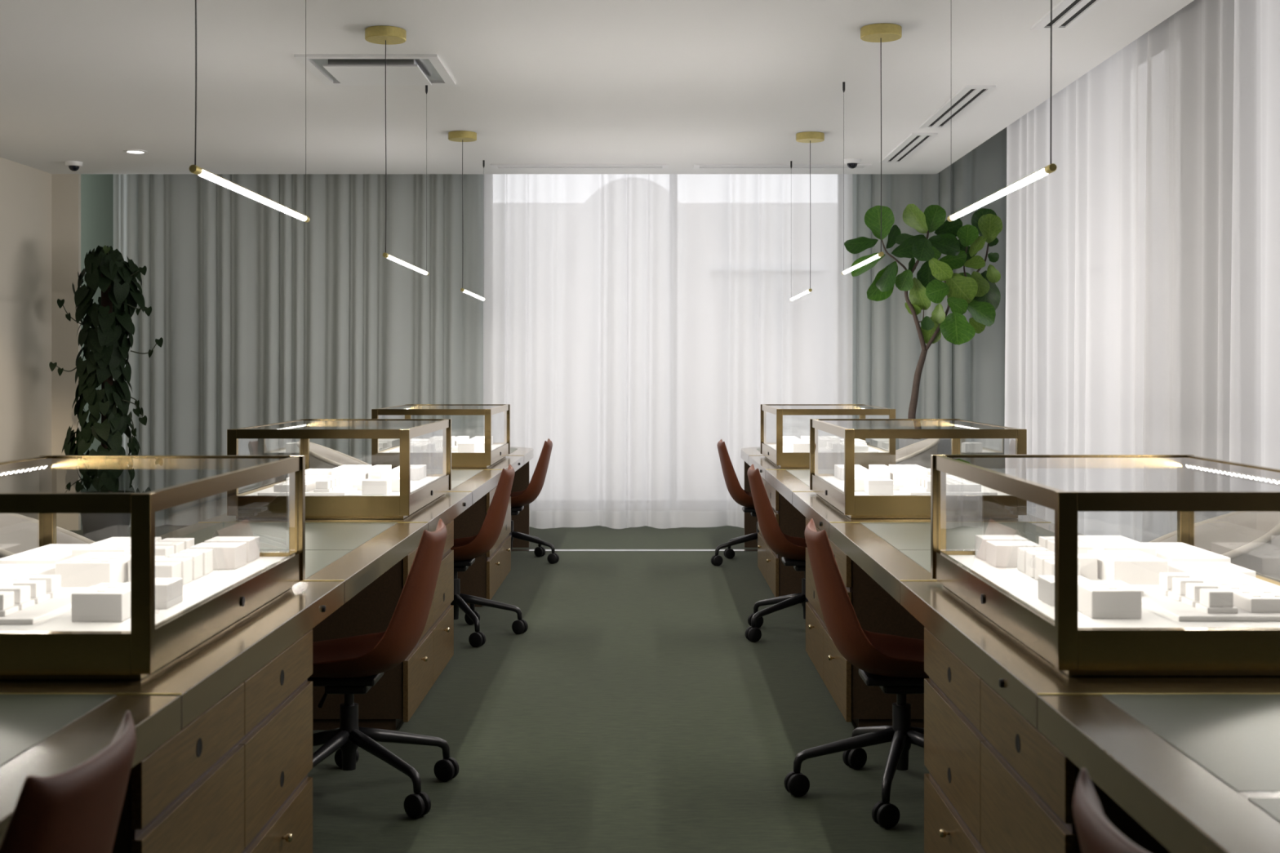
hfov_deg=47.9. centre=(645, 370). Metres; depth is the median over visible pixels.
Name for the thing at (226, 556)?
block
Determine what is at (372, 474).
block
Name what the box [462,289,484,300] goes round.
diffuser
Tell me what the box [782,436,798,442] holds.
block
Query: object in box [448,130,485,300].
linear pendant
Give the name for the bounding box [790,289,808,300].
diffuser
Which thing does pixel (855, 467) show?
block
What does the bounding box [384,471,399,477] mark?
upright slab
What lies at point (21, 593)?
block
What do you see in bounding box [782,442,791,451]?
block
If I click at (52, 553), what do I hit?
block
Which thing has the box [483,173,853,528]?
curtain
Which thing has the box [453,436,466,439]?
upright slab
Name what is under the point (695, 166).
ceiling vent
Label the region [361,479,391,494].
block
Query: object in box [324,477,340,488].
block
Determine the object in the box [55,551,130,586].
block
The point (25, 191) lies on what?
wall
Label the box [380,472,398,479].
upright slab
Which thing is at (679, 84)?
ceiling
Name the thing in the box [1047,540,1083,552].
upright slab
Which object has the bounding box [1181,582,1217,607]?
block
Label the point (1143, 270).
curtain
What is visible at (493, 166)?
ceiling vent
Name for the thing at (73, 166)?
dome camera
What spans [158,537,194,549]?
upright slab
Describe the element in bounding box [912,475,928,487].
block
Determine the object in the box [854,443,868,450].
tray
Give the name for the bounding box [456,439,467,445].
block
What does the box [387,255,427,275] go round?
diffuser
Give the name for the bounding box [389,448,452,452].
display tray
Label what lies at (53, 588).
block
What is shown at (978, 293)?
fiddle leaf fig
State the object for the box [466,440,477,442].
upright slab
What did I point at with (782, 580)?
drawer pedestal
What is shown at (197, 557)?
upright slab
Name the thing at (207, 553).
upright slab
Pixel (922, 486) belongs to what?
block
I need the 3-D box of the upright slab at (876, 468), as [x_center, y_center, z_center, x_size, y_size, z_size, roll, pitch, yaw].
[1.191,0.520,7.231,0.082,0.068,0.072,0,0,0]
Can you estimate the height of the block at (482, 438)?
0.062 m
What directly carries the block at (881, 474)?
on the display case at (832, 441)
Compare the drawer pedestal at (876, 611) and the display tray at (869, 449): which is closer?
the drawer pedestal at (876, 611)
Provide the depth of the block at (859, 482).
6.61 m
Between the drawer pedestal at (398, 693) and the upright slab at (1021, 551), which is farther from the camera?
the drawer pedestal at (398, 693)
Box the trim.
[511,549,757,551]
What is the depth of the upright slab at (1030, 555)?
3.88 m
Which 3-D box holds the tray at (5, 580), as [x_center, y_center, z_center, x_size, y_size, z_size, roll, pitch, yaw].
[-1.586,0.525,3.390,0.148,0.034,0.415,0,0,0]
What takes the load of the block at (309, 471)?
on the display case at (425, 444)
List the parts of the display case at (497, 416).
rail, rail, pane, pane, frame, rail, pane, rail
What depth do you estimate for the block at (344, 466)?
7.26 m
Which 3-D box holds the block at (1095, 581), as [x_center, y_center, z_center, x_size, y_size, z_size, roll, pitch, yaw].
[1.135,0.540,3.542,0.120,0.028,0.170,0,0,0]
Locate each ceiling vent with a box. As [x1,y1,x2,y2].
[490,164,668,168]
[693,164,871,168]
[880,133,937,163]
[919,85,995,128]
[1031,0,1105,30]
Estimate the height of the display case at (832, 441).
0.389 m
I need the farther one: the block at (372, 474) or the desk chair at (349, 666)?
the block at (372, 474)
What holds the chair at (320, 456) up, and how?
on the floor
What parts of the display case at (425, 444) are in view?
rail, rail, pane, frame, rail, pane, rail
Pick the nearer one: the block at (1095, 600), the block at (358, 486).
the block at (1095, 600)
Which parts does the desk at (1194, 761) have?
panel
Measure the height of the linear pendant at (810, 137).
1.149 m
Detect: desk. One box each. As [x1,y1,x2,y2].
[0,446,533,846]
[741,446,1279,852]
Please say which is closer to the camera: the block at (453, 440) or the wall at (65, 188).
the block at (453, 440)
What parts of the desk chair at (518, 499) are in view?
leg, leg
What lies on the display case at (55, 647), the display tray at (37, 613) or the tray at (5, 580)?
the display tray at (37, 613)
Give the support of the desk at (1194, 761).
on the floor
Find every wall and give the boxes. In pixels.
[0,156,51,519]
[51,173,80,530]
[80,173,113,524]
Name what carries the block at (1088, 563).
on the display case at (1076, 643)
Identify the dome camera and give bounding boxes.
[65,160,83,171]
[844,158,860,168]
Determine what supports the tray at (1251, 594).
on the display tray at (1178, 611)
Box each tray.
[0,574,38,587]
[0,586,88,624]
[257,484,357,495]
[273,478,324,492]
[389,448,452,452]
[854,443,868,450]
[854,448,878,452]
[899,484,997,495]
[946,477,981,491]
[1132,585,1279,621]
[1182,573,1279,613]
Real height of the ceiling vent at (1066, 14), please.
0.012 m
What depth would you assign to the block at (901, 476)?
6.93 m
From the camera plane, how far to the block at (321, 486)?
6.43 m
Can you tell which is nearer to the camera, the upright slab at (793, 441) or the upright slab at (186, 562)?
the upright slab at (186, 562)
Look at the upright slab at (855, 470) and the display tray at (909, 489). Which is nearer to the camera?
the display tray at (909, 489)
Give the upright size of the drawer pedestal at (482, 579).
0.682 m
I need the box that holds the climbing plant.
[48,244,163,541]
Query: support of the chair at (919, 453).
on the floor
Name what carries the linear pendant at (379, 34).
hanging from the ceiling
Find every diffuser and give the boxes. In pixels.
[198,169,306,221]
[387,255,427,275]
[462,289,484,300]
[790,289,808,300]
[842,254,879,274]
[950,168,1047,220]
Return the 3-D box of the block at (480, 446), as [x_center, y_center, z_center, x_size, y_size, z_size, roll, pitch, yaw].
[-1.163,0.525,9.916,0.105,0.057,0.115,0,0,0]
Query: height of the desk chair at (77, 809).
0.888 m
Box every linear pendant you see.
[189,0,310,222]
[364,25,428,275]
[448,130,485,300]
[789,131,824,301]
[841,22,902,275]
[946,0,1057,222]
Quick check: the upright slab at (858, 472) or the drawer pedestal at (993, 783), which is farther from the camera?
the upright slab at (858, 472)
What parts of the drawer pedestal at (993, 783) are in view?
knob, finger pull, finger pull, drawer, drawer, drawer, finger pull, drawer, drawer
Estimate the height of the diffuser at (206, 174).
0.015 m
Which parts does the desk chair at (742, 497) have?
leg, leg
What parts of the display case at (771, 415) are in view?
rail, pane, rail, frame, pane, pane, rail, rail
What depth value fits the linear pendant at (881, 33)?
7.22 m
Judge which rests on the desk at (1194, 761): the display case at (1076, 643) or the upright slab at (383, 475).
the display case at (1076, 643)
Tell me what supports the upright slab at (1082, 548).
in the display case at (1076, 643)
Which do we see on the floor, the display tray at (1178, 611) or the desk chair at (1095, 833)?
the desk chair at (1095, 833)
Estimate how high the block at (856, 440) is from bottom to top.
0.048 m
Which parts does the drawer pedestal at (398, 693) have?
drawer, drawer, knob, drawer, drawer, drawer, drawer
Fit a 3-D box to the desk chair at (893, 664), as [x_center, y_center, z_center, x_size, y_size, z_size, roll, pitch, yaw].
[0.810,0.953,4.752,0.705,0.888,0.726,0,0,0]
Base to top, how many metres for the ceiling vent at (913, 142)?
0.012 m
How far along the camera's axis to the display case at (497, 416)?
9.49 m
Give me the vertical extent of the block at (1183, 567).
0.040 m
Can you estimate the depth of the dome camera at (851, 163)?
11.71 m
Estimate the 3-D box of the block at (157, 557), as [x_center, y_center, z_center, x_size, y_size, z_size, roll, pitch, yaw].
[-1.316,0.524,3.803,0.068,0.060,0.090,0,0,0]
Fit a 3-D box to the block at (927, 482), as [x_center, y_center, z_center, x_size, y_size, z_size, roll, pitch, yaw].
[1.284,0.518,6.470,0.069,0.047,0.070,0,0,0]
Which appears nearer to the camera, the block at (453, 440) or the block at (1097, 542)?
the block at (1097, 542)
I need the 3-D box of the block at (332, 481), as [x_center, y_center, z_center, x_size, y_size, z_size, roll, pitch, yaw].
[-1.444,0.518,6.539,0.069,0.047,0.070,0,0,0]
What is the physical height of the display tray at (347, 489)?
0.012 m
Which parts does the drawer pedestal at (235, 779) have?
drawer, drawer, finger pull, drawer, drawer, drawer, finger pull, finger pull, knob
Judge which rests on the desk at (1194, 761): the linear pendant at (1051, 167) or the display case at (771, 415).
the display case at (771, 415)
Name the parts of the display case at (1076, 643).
rail, rail, frame, pane, frame, rail, rail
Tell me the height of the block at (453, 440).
0.066 m
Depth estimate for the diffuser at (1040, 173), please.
4.71 m
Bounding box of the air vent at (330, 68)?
[294,53,455,84]
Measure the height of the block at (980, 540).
0.063 m
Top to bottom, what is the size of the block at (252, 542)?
0.063 m
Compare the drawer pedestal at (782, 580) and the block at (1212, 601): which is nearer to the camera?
the block at (1212, 601)
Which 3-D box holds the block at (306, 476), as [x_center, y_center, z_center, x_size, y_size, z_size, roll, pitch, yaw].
[-1.630,0.534,6.983,0.180,0.040,0.180,0,0,0]
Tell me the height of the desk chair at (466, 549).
0.888 m
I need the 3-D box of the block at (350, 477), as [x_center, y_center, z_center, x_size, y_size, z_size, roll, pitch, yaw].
[-1.433,0.521,7.026,0.140,0.066,0.225,0,0,0]
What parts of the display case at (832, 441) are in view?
rail, pane, rail, frame, pane, rail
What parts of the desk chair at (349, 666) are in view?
lever, leg, leg, leg, leg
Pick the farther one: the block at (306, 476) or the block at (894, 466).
the block at (894, 466)
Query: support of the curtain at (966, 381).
hanging from the wall
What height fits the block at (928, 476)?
0.040 m
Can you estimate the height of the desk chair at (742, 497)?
0.888 m
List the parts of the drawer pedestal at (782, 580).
drawer, drawer, drawer, drawer, drawer, drawer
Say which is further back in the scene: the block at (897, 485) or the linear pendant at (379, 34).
the linear pendant at (379, 34)
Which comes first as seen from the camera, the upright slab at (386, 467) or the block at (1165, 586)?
the block at (1165, 586)
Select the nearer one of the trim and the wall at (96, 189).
the trim
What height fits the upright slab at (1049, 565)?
0.063 m
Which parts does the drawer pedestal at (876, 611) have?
drawer, drawer, drawer, knob, drawer, drawer, drawer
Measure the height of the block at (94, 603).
0.065 m
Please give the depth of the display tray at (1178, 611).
3.23 m
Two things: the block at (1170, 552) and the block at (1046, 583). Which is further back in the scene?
the block at (1170, 552)
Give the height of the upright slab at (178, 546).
0.068 m
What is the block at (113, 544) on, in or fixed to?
on the display case at (55, 647)
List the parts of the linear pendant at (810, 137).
power cord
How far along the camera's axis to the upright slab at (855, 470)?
7.09 m
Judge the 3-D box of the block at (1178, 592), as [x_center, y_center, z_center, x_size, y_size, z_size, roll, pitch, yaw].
[1.284,0.518,3.419,0.069,0.047,0.070,0,0,0]
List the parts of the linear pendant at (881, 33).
power cord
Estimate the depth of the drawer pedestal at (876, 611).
5.61 m
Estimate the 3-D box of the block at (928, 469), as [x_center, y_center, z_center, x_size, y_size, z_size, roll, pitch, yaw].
[1.505,0.530,7.308,0.160,0.048,0.355,0,0,0]
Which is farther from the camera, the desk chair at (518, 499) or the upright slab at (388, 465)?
the desk chair at (518, 499)
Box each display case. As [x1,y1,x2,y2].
[0,455,305,679]
[226,418,451,519]
[371,404,510,467]
[760,404,895,467]
[809,418,1026,518]
[930,454,1279,675]
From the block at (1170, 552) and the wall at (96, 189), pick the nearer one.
the block at (1170, 552)
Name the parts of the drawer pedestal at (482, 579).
drawer, drawer, drawer, drawer, drawer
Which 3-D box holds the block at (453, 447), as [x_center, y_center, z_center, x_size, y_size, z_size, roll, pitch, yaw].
[-1.295,0.540,10.019,0.120,0.028,0.170,0,0,0]
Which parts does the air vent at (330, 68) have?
panel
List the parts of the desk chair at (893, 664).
leg, leg, leg, leg, leg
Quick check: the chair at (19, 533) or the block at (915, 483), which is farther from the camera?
the block at (915, 483)
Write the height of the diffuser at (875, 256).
0.015 m
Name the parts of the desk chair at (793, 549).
leg, leg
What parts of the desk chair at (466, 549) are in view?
leg, leg, leg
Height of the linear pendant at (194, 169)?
1.149 m
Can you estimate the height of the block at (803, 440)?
0.060 m
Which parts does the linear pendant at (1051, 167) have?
power cord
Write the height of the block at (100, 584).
0.028 m
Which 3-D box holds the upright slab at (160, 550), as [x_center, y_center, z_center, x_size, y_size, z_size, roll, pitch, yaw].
[-1.351,0.520,3.969,0.082,0.068,0.072,0,0,0]
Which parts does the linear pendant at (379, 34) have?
power cord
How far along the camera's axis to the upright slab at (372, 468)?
7.18 m
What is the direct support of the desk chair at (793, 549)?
on the floor
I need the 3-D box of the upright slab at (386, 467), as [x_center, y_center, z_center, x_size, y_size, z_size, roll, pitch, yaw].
[-1.351,0.520,7.304,0.082,0.068,0.072,0,0,0]
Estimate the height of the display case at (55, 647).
0.389 m
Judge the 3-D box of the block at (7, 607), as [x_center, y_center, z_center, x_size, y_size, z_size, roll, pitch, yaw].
[-1.444,0.518,3.208,0.069,0.047,0.070,0,0,0]
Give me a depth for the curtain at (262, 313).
12.89 m
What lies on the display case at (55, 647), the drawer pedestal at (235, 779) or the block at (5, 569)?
the block at (5, 569)
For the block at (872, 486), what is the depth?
6.43 m
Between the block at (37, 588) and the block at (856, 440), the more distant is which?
the block at (856, 440)
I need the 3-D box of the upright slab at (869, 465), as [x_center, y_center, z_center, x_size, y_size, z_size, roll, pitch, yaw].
[1.191,0.520,7.411,0.082,0.068,0.072,0,0,0]
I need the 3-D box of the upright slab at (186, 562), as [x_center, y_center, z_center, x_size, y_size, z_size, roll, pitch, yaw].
[-1.228,0.522,3.755,0.073,0.063,0.073,0,0,0]
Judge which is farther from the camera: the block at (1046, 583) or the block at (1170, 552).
the block at (1170, 552)
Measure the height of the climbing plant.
2.445 m
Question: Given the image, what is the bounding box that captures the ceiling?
[0,0,1193,173]
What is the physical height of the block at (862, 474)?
0.063 m
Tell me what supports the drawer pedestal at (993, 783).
on the floor
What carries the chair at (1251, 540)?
on the floor
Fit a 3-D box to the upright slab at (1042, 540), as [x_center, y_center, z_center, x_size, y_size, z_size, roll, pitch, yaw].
[1.191,0.520,4.188,0.082,0.068,0.072,0,0,0]
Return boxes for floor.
[70,524,928,852]
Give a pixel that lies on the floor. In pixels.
(634, 710)
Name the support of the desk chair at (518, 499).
on the floor
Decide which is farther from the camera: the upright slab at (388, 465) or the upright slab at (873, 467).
the upright slab at (388, 465)
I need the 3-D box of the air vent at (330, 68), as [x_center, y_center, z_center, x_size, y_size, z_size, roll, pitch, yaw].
[-1.524,-1.700,8.230,0.776,0.040,0.776,0,0,0]
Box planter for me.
[898,438,951,454]
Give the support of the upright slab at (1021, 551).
in the display case at (1076, 643)
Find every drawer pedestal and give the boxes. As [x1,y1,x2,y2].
[111,629,312,852]
[311,520,453,730]
[453,485,511,607]
[757,477,805,597]
[805,517,924,728]
[924,626,1170,852]
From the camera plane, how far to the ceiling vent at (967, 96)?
9.33 m
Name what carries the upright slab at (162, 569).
in the display case at (55, 647)
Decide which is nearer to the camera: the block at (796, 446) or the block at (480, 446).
the block at (796, 446)
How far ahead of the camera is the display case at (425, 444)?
6.29 m
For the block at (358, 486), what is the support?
on the display case at (425, 444)
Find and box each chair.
[0,513,95,558]
[0,710,136,852]
[296,440,369,468]
[307,518,458,818]
[450,463,528,647]
[508,438,559,564]
[711,439,759,565]
[745,463,808,642]
[783,518,928,828]
[895,438,940,468]
[1072,767,1148,852]
[1147,511,1279,580]
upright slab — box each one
[155,542,184,554]
[155,545,173,557]
[155,557,192,585]
[155,561,181,577]
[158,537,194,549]
[167,552,202,580]
[178,548,213,575]
[366,466,385,471]
[371,466,388,471]
[373,464,391,470]
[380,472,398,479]
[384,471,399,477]
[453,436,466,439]
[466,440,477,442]
[791,440,802,442]
[854,469,871,477]
[857,471,872,477]
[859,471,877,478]
[868,464,886,471]
[871,466,888,471]
[874,466,893,471]
[1017,546,1050,573]
[1026,551,1054,577]
[1035,555,1054,580]
[1039,536,1054,548]
[1044,560,1079,575]
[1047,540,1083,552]
[1077,543,1093,553]
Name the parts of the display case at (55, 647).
rail, frame, pane, frame, rail, rail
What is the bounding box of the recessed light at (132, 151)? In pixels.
[123,149,147,153]
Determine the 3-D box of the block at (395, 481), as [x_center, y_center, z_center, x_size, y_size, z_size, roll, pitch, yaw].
[-1.163,0.525,6.646,0.105,0.057,0.115,0,0,0]
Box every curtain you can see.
[113,173,483,527]
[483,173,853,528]
[852,127,1006,454]
[1004,0,1279,542]
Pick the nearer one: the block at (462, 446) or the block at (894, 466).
the block at (894, 466)
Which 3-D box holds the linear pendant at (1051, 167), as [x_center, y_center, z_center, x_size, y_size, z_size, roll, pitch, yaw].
[1.168,-1.145,4.799,0.205,1.149,1.484,0,0,0]
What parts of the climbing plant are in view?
vine stem, vine stem, pot, vine stem, vine stem, vine stem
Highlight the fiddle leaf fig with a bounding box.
[844,204,1002,454]
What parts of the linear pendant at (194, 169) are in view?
power cord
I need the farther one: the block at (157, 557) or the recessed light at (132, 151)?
the recessed light at (132, 151)
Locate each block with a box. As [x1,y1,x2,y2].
[0,543,89,564]
[0,564,55,574]
[0,585,35,609]
[0,591,18,616]
[13,580,49,604]
[28,574,64,598]
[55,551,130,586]
[71,537,161,557]
[71,585,130,622]
[96,582,126,585]
[122,577,182,608]
[128,555,164,582]
[189,542,246,569]
[204,536,259,562]
[286,475,332,480]
[305,468,331,475]
[313,480,332,492]
[320,479,336,490]
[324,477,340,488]
[331,464,372,475]
[332,469,370,484]
[352,481,361,490]
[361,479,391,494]
[368,471,385,479]
[382,477,399,491]
[451,438,457,446]
[451,445,457,450]
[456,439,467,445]
[457,442,476,452]
[471,437,484,442]
[476,442,484,451]
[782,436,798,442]
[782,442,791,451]
[791,442,809,452]
[801,439,809,443]
[854,438,866,443]
[854,466,866,468]
[854,477,873,491]
[864,478,893,494]
[873,471,890,479]
[888,464,927,476]
[888,469,925,484]
[893,481,903,489]
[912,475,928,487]
[915,477,930,488]
[919,479,930,490]
[923,480,930,492]
[926,475,958,477]
[927,468,951,475]
[975,534,1028,560]
[986,541,1041,567]
[1038,575,1094,606]
[1077,535,1156,556]
[1077,553,1097,580]
[1077,582,1142,618]
[1087,550,1168,585]
[1091,580,1144,596]
[1142,542,1231,563]
[1155,572,1190,595]
[1168,562,1255,577]
[1168,577,1203,601]
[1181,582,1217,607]
[1195,588,1237,613]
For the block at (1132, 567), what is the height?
0.066 m
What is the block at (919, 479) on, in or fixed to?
on the display tray at (909, 489)
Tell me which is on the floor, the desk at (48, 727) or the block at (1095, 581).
the desk at (48, 727)
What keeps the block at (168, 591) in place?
on the display case at (55, 647)
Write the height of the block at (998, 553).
0.062 m
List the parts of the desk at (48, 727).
panel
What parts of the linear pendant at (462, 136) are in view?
power cord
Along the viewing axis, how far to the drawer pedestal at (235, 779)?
3.28 m

